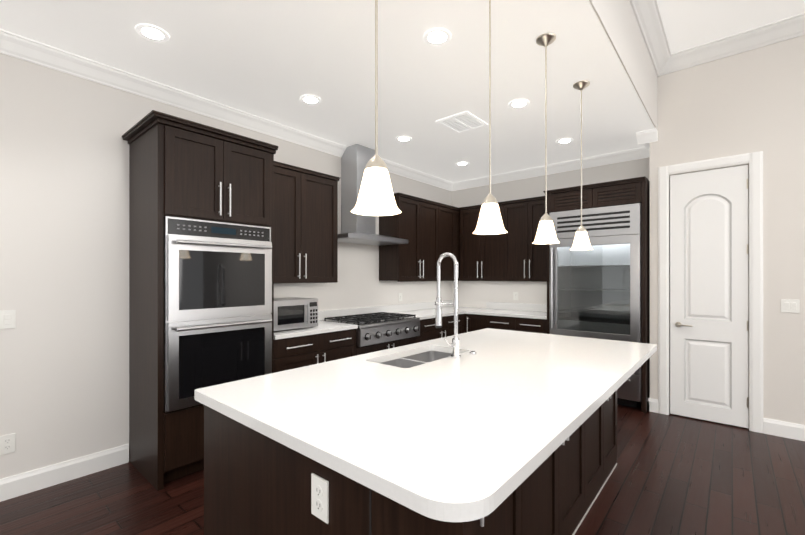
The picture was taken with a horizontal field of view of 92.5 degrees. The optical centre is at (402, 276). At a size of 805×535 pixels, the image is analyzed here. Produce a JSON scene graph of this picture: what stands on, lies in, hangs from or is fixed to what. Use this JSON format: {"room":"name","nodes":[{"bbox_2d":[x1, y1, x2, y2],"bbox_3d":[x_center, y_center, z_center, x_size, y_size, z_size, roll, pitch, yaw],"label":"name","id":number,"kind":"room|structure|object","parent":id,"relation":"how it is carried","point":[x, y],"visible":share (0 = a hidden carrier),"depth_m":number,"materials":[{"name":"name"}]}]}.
{"room":"kitchen","nodes":[
{"label":"kitchen","id":0,"kind":"room"},
{"bbox_2d":[0,53,451,478],"bbox_3d":[-2.783,-0.396,2.239,0.200,3.590,11.200,0,0,41],"label":"wall","id":1,"kind":"structure","parent":0,"point":[64,259],"depth_m":2.67,"materials":[{"name":"white paint"}]},
{"bbox_2d":[0,433,15,454],"bbox_3d":[-2.486,1.054,2.424,0.009,0.115,0.072,0,0,41],"label":"outlet","id":2,"kind":"object","parent":1,"relation":"attached to","point":[7,443],"visible":1,"depth_m":2.42,"materials":[{"name":"white plastic"}]},
{"bbox_2d":[0,310,15,328],"bbox_3d":[-2.485,0.269,2.424,0.010,0.115,0.072,0,0,41],"label":"light switch","id":3,"kind":"object","parent":1,"relation":"attached to","point":[7,318],"visible":1,"depth_m":2.42,"materials":[{"name":"white plastic"}]},
{"bbox_2d":[0,444,128,501],"bbox_3d":[-4.204,1.330,0.408,0.016,0.135,6.575,0,0,41],"label":"baseboard","id":4,"kind":"structure","parent":1,"relation":"attached to","point":[17,485],"depth_m":2.61,"materials":[{"name":"white wood"}]},
{"bbox_2d":[0,29,455,190],"bbox_3d":[-1.498,-1.447,3.509,0.105,0.105,7.200,0,0,41],"label":"crown molding","id":5,"kind":"structure","parent":1,"relation":"attached to","point":[30,50],"depth_m":3.05,"materials":[{"name":"white wood"}]},
{"bbox_2d":[274,161,339,282],"bbox_3d":[-1.078,-0.486,3.786,0.378,1.097,0.925,0,0,41],"label":"upper cabinet","id":6,"kind":"object","parent":1,"relation":"attached to","point":[305,225],"visible":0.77,"depth_m":3.71,"materials":[{"name":"brown wood"}]},
{"bbox_2d":[338,144,407,245],"bbox_3d":[-0.429,-0.945,4.450,0.497,1.100,0.960,0,0,41],"label":"range hood","id":7,"kind":"object","parent":1,"relation":"attached to","point":[357,228],"visible":0.79,"depth_m":4.40,"materials":[{"name":"silver metal"}]},
{"bbox_2d":[379,193,442,280],"bbox_3d":[0.100,-0.490,5.180,0.362,1.084,0.871,0,0,41],"label":"upper cabinet","id":8,"kind":"object","parent":1,"relation":"attached to","point":[429,230],"depth_m":4.98,"materials":[{"name":"brown wood"}]},
{"bbox_2d":[443,204,459,280],"bbox_3d":[0.660,-0.490,5.835,0.362,1.084,0.853,0,0,41],"label":"upper cabinet","id":9,"kind":"object","parent":1,"relation":"attached to","point":[451,214],"depth_m":5.66,"materials":[{"name":"brown wood"}]},
{"bbox_2d":[0,0,657,182],"bbox_3d":[-0.450,-1.845,2.746,3.090,0.690,7.400,0,0,41],"label":"ceiling","id":10,"kind":"structure","parent":0,"point":[274,60],"depth_m":2.75,"materials":[{"name":"white paint"}]},
{"bbox_2d":[135,24,168,41],"bbox_3d":[-1.538,-1.497,2.373,0.176,0.006,0.176,0,0,41],"label":"recessed light","id":11,"kind":"object","parent":10,"relation":"in","point":[152,33],"visible":1,"depth_m":2.37,"materials":[{"name":"white"}]},
{"bbox_2d":[300,95,320,104],"bbox_3d":[-0.778,-1.496,3.262,0.176,0.006,0.176,0,0,41],"label":"recessed light","id":12,"kind":"object","parent":10,"relation":"in","point":[311,99],"visible":1,"depth_m":3.25,"materials":[{"name":"white"}]},
{"bbox_2d":[351,0,400,215],"bbox_3d":[-0.086,-0.857,1.270,0.166,1.288,0.166,0,0,41],"label":"pendant light","id":13,"kind":"object","parent":10,"relation":"hanging from","point":[376,197],"visible":1,"depth_m":1.24,"materials":[{"name":"white glass"}]},
{"bbox_2d":[396,136,411,141],"bbox_3d":[0.015,-1.495,4.190,0.176,0.006,0.176,0,0,41],"label":"recessed light","id":14,"kind":"object","parent":10,"relation":"in","point":[403,138],"visible":0.98,"depth_m":4.18,"materials":[{"name":"white"}]},
{"bbox_2d":[423,28,450,45],"bbox_3d":[0.218,-1.497,2.411,0.176,0.006,0.176,0,0,41],"label":"recessed light","id":15,"kind":"object","parent":10,"relation":"in","point":[437,36],"visible":1,"depth_m":2.40,"materials":[{"name":"white"}]},
{"bbox_2d":[435,111,488,133],"bbox_3d":[0.581,-1.495,3.752,0.350,0.008,0.410,0,0,41],"label":"ceiling vent","id":16,"kind":"object","parent":10,"relation":"in","point":[462,122],"visible":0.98,"depth_m":3.73,"materials":[{"name":"white metal"}]},
{"bbox_2d":[456,162,468,165],"bbox_3d":[0.794,-1.494,5.102,0.176,0.006,0.176,0,0,41],"label":"recessed light","id":17,"kind":"object","parent":10,"relation":"in","point":[462,163],"visible":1,"depth_m":5.09,"materials":[{"name":"white"}]},
{"bbox_2d":[473,0,506,234],"bbox_3d":[0.424,-0.856,1.867,0.166,1.288,0.166,0,0,41],"label":"pendant light","id":18,"kind":"object","parent":10,"relation":"hanging from","point":[490,222],"visible":1,"depth_m":1.84,"materials":[{"name":"white glass"}]},
{"bbox_2d":[509,99,529,108],"bbox_3d":[1.010,-1.496,3.339,0.176,0.006,0.176,0,0,41],"label":"recessed light","id":19,"kind":"object","parent":10,"relation":"in","point":[518,103],"visible":1,"depth_m":3.33,"materials":[{"name":"white"}]},
{"bbox_2d":[532,33,559,243],"bbox_3d":[0.904,-0.856,2.429,0.166,1.288,0.166,0,0,41],"label":"pendant light","id":20,"kind":"object","parent":10,"relation":"hanging from","point":[546,234],"visible":1,"depth_m":2.41,"materials":[{"name":"white glass"}]},
{"bbox_2d":[556,138,572,143],"bbox_3d":[1.790,-1.495,4.251,0.176,0.006,0.176,0,0,41],"label":"recessed light","id":21,"kind":"object","parent":10,"relation":"in","point":[564,141],"visible":0.98,"depth_m":4.25,"materials":[{"name":"white"}]},
{"bbox_2d":[570,80,592,249],"bbox_3d":[1.395,-0.855,3.003,0.166,1.288,0.166,0,0,41],"label":"pendant light","id":22,"kind":"object","parent":10,"relation":"hanging from","point":[581,241],"visible":1,"depth_m":2.98,"materials":[{"name":"white glass"}]},
{"bbox_2d":[0,402,804,534],"bbox_3d":[0.828,1.446,-0.849,9.700,0.100,11.200,0,0,41],"label":"floor","id":23,"kind":"structure","parent":0,"point":[673,474],"depth_m":2.47,"materials":[{"name":"brown wood"}]},
{"bbox_2d":[122,110,277,490],"bbox_3d":[-1.551,0.175,2.993,0.692,2.454,0.890,0,0,41],"label":"tall cabinet","id":24,"kind":"object","parent":23,"relation":"on","point":[182,168],"visible":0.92,"depth_m":2.69,"materials":[{"name":"brown wood"}]},
{"bbox_2d":[164,216,271,412],"bbox_3d":[-1.508,0.250,2.989,0.700,1.292,0.760,0,0,41],"label":"double oven","id":25,"kind":"object","parent":24,"relation":"in","point":[217,303],"visible":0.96,"depth_m":2.73,"materials":[{"name":"silver metal"}]},
{"bbox_2d":[274,311,361,372],"bbox_3d":[-0.984,0.891,3.695,0.642,1.020,0.911,0,0,41],"label":"base cabinet","id":26,"kind":"object","parent":23,"relation":"on","point":[324,341],"depth_m":3.49,"materials":[{"name":"brown wood"}]},
{"bbox_2d":[274,297,317,331],"bbox_3d":[-1.084,0.344,3.574,0.443,0.271,0.480,0,0,41],"label":"microwave","id":27,"kind":"object","parent":26,"relation":"on","point":[293,312],"visible":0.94,"depth_m":3.45,"materials":[{"name":"silver metal"}]},
{"bbox_2d":[322,305,417,353],"bbox_3d":[-0.374,0.891,4.408,0.642,1.020,0.966,0,0,41],"label":"base cabinet","id":28,"kind":"object","parent":23,"relation":"on","point":[388,308],"depth_m":4.56,"materials":[{"name":"brown wood"}]},
{"bbox_2d":[324,312,419,346],"bbox_3d":[-0.323,0.576,4.365,0.672,0.250,0.959,0,0,41],"label":"range","id":29,"kind":"object","parent":28,"relation":"in","point":[375,328],"visible":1,"depth_m":4.16,"materials":[{"name":"silver metal"}]},
{"bbox_2d":[196,356,650,534],"bbox_3d":[0.444,0.959,2.195,1.318,0.880,2.521,0,0,41],"label":"kitchen island","id":30,"kind":"object","parent":23,"relation":"on","point":[254,485],"depth_m":1.46,"materials":[{"name":"brown wood"}]},
{"bbox_2d":[311,473,328,523],"bbox_3d":[-0.241,0.643,1.118,0.075,0.118,0.009,0,0,41],"label":"outlet","id":31,"kind":"object","parent":30,"relation":"attached to","point":[319,497],"visible":1,"depth_m":1.11,"materials":[{"name":"white plastic"}]},
{"bbox_2d":[194,328,656,534],"bbox_3d":[0.460,0.499,2.176,1.330,0.040,2.580,0,0,41],"label":"island countertop","id":32,"kind":"structure","parent":30,"relation":"on","point":[447,441],"depth_m":1.39,"materials":[{"name":"white stone"}]},
{"bbox_2d":[380,351,451,367],"bbox_3d":[0.112,0.641,2.355,0.394,0.240,0.734,0,0,41],"label":"sink","id":33,"kind":"object","parent":32,"relation":"in","point":[416,359],"visible":0.06,"depth_m":2.57,"materials":[{"name":"silver metal"}]},
{"bbox_2d":[435,252,460,358],"bbox_3d":[0.240,0.166,2.277,0.178,0.624,0.153,0,0,41],"label":"faucet","id":34,"kind":"object","parent":32,"relation":"on","point":[455,345],"visible":1,"depth_m":2.27,"materials":[{"name":"silver metal"}]},
{"bbox_2d":[398,300,465,342],"bbox_3d":[0.297,0.892,5.193,0.642,1.020,1.100,0,0,41],"label":"base cabinet","id":35,"kind":"object","parent":23,"relation":"on","point":[426,310],"depth_m":5.11,"materials":[{"name":"brown wood"}]},
{"bbox_2d":[466,302,505,332],"bbox_3d":[1.179,0.893,5.519,0.360,1.020,0.660,0,0,41],"label":"base cabinet","id":36,"kind":"object","parent":23,"relation":"on","point":[475,317],"depth_m":5.32,"materials":[{"name":"brown wood"}]},
{"bbox_2d":[486,303,517,330],"bbox_3d":[1.478,0.892,5.277,0.410,1.020,0.641,0,0,41],"label":"base cabinet","id":37,"kind":"object","parent":23,"relation":"on","point":[498,316],"depth_m":5.12,"materials":[{"name":"brown wood"}]},
{"bbox_2d":[514,304,546,333],"bbox_3d":[1.790,0.892,5.010,0.412,1.020,0.641,0,0,41],"label":"base cabinet","id":38,"kind":"object","parent":23,"relation":"on","point":[527,317],"depth_m":4.87,"materials":[{"name":"brown wood"}]},
{"bbox_2d":[549,203,640,407],"bbox_3d":[2.281,0.316,4.481,0.927,2.147,0.754,0,0,41],"label":"refrigerator","id":39,"kind":"object","parent":23,"relation":"on","point":[595,291],"visible":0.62,"depth_m":4.34,"materials":[{"name":"silver metal"}]},
{"bbox_2d":[543,176,649,412],"bbox_3d":[2.308,0.190,4.535,1.046,2.426,0.692,0,0,41],"label":"tall cabinet","id":40,"kind":"object","parent":23,"relation":"on","point":[622,192],"visible":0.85,"depth_m":4.10,"materials":[{"name":"brown wood"}]},
{"bbox_2d":[452,157,649,307],"bbox_3d":[1.938,-0.393,5.439,2.820,3.590,0.200,0,0,41],"label":"wall","id":41,"kind":"structure","parent":0,"point":[477,294],"depth_m":5.49,"materials":[{"name":"white paint"}]},
{"bbox_2d":[459,202,502,279],"bbox_3d":[1.231,-0.490,5.674,0.700,1.084,0.362,0,0,41],"label":"upper cabinet","id":42,"kind":"object","parent":41,"relation":"attached to","point":[481,256],"depth_m":5.58,"materials":[{"name":"brown wood"}]},
{"bbox_2d":[513,292,517,299],"bbox_3d":[1.634,0.283,5.560,0.072,0.115,0.009,0,0,41],"label":"electrical outlet","id":43,"kind":"object","parent":41,"relation":"attached to","point":[515,295],"visible":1,"depth_m":5.56,"materials":[{"name":"white plastic"}]},
{"bbox_2d":[503,196,546,279],"bbox_3d":[1.763,-0.490,5.219,0.700,1.084,0.362,0,0,41],"label":"upper cabinet","id":44,"kind":"object","parent":41,"relation":"attached to","point":[513,253],"depth_m":5.15,"materials":[{"name":"brown wood"}]},
{"bbox_2d":[452,148,647,189],"bbox_3d":[1.884,-1.445,5.285,2.700,0.105,0.105,0,0,41],"label":"crown molding","id":45,"kind":"structure","parent":41,"relation":"attached to","point":[631,154],"depth_m":5.14,"materials":[{"name":"white"}]},
{"bbox_2d":[650,35,804,424],"bbox_3d":[5.364,-0.396,2.136,6.680,3.590,0.770,0,0,41],"label":"wall","id":46,"kind":"structure","parent":0,"point":[751,101],"depth_m":3.43,"materials":[{"name":"white paint"}]},
{"bbox_2d":[636,129,657,156],"bbox_3d":[2.658,-1.446,4.170,0.135,0.105,0.555,0,0,41],"label":"crown molding","id":47,"kind":"structure","parent":46,"relation":"attached to","point":[645,137],"depth_m":4.01,"materials":[{"name":"white"}]},
{"bbox_2d":[629,0,672,76],"bbox_3d":[0.524,-2.127,1.408,0.130,0.130,6.630,0,0,41],"label":"crown molding","id":48,"kind":"structure","parent":46,"relation":"attached to","point":[647,14],"depth_m":3.36,"materials":[{"name":"white"}]},
{"bbox_2d":[648,397,657,411],"bbox_3d":[2.662,1.334,4.104,0.046,0.135,0.286,0,0,41],"label":"baseboard","id":49,"kind":"structure","parent":46,"relation":"attached to","point":[652,403],"depth_m":3.98,"materials":[{"name":"white"}]},
{"bbox_2d":[670,165,748,427],"bbox_3d":[2.934,0.182,3.709,0.593,2.414,0.100,0,0,41],"label":"door","id":50,"kind":"structure","parent":46,"relation":"in","point":[709,253],"depth_m":3.71,"materials":[{"name":"white wood"}]},
{"bbox_2d":[658,151,762,432],"bbox_3d":[2.965,0.139,3.746,0.788,2.524,0.139,0,0,41],"label":"door frame","id":51,"kind":"structure","parent":46,"relation":"attached to","point":[754,160],"depth_m":3.50,"materials":[{"name":"white wood"}]},
{"bbox_2d":[673,13,804,71],"bbox_3d":[5.155,-2.126,1.725,6.460,0.130,0.130,0,0,41],"label":"crown molding","id":52,"kind":"structure","parent":46,"relation":"attached to","point":[788,28],"depth_m":3.49,"materials":[{"name":"white wood"}]},
{"bbox_2d":[763,418,804,440],"bbox_3d":[5.438,1.331,1.555,5.815,0.135,0.016,0,0,41],"label":"baseboard","id":53,"kind":"structure","parent":46,"relation":"attached to","point":[784,429],"depth_m":3.35,"materials":[{"name":"white"}]},
{"bbox_2d":[781,299,799,312],"bbox_3d":[3.358,0.255,3.336,0.115,0.115,0.010,0,0,41],"label":"light switch","id":54,"kind":"object","parent":46,"relation":"attached to","point":[790,305],"visible":1,"depth_m":3.33,"materials":[{"name":"white plastic"}]},
{"bbox_2d":[657,0,804,53],"bbox_3d":[0.828,-2.244,-0.845,9.700,0.100,11.200,0,0,41],"label":"ceiling","id":55,"kind":"structure","parent":0,"point":[687,24],"depth_m":3.24,"materials":[{"name":"white paint"}]}
]}

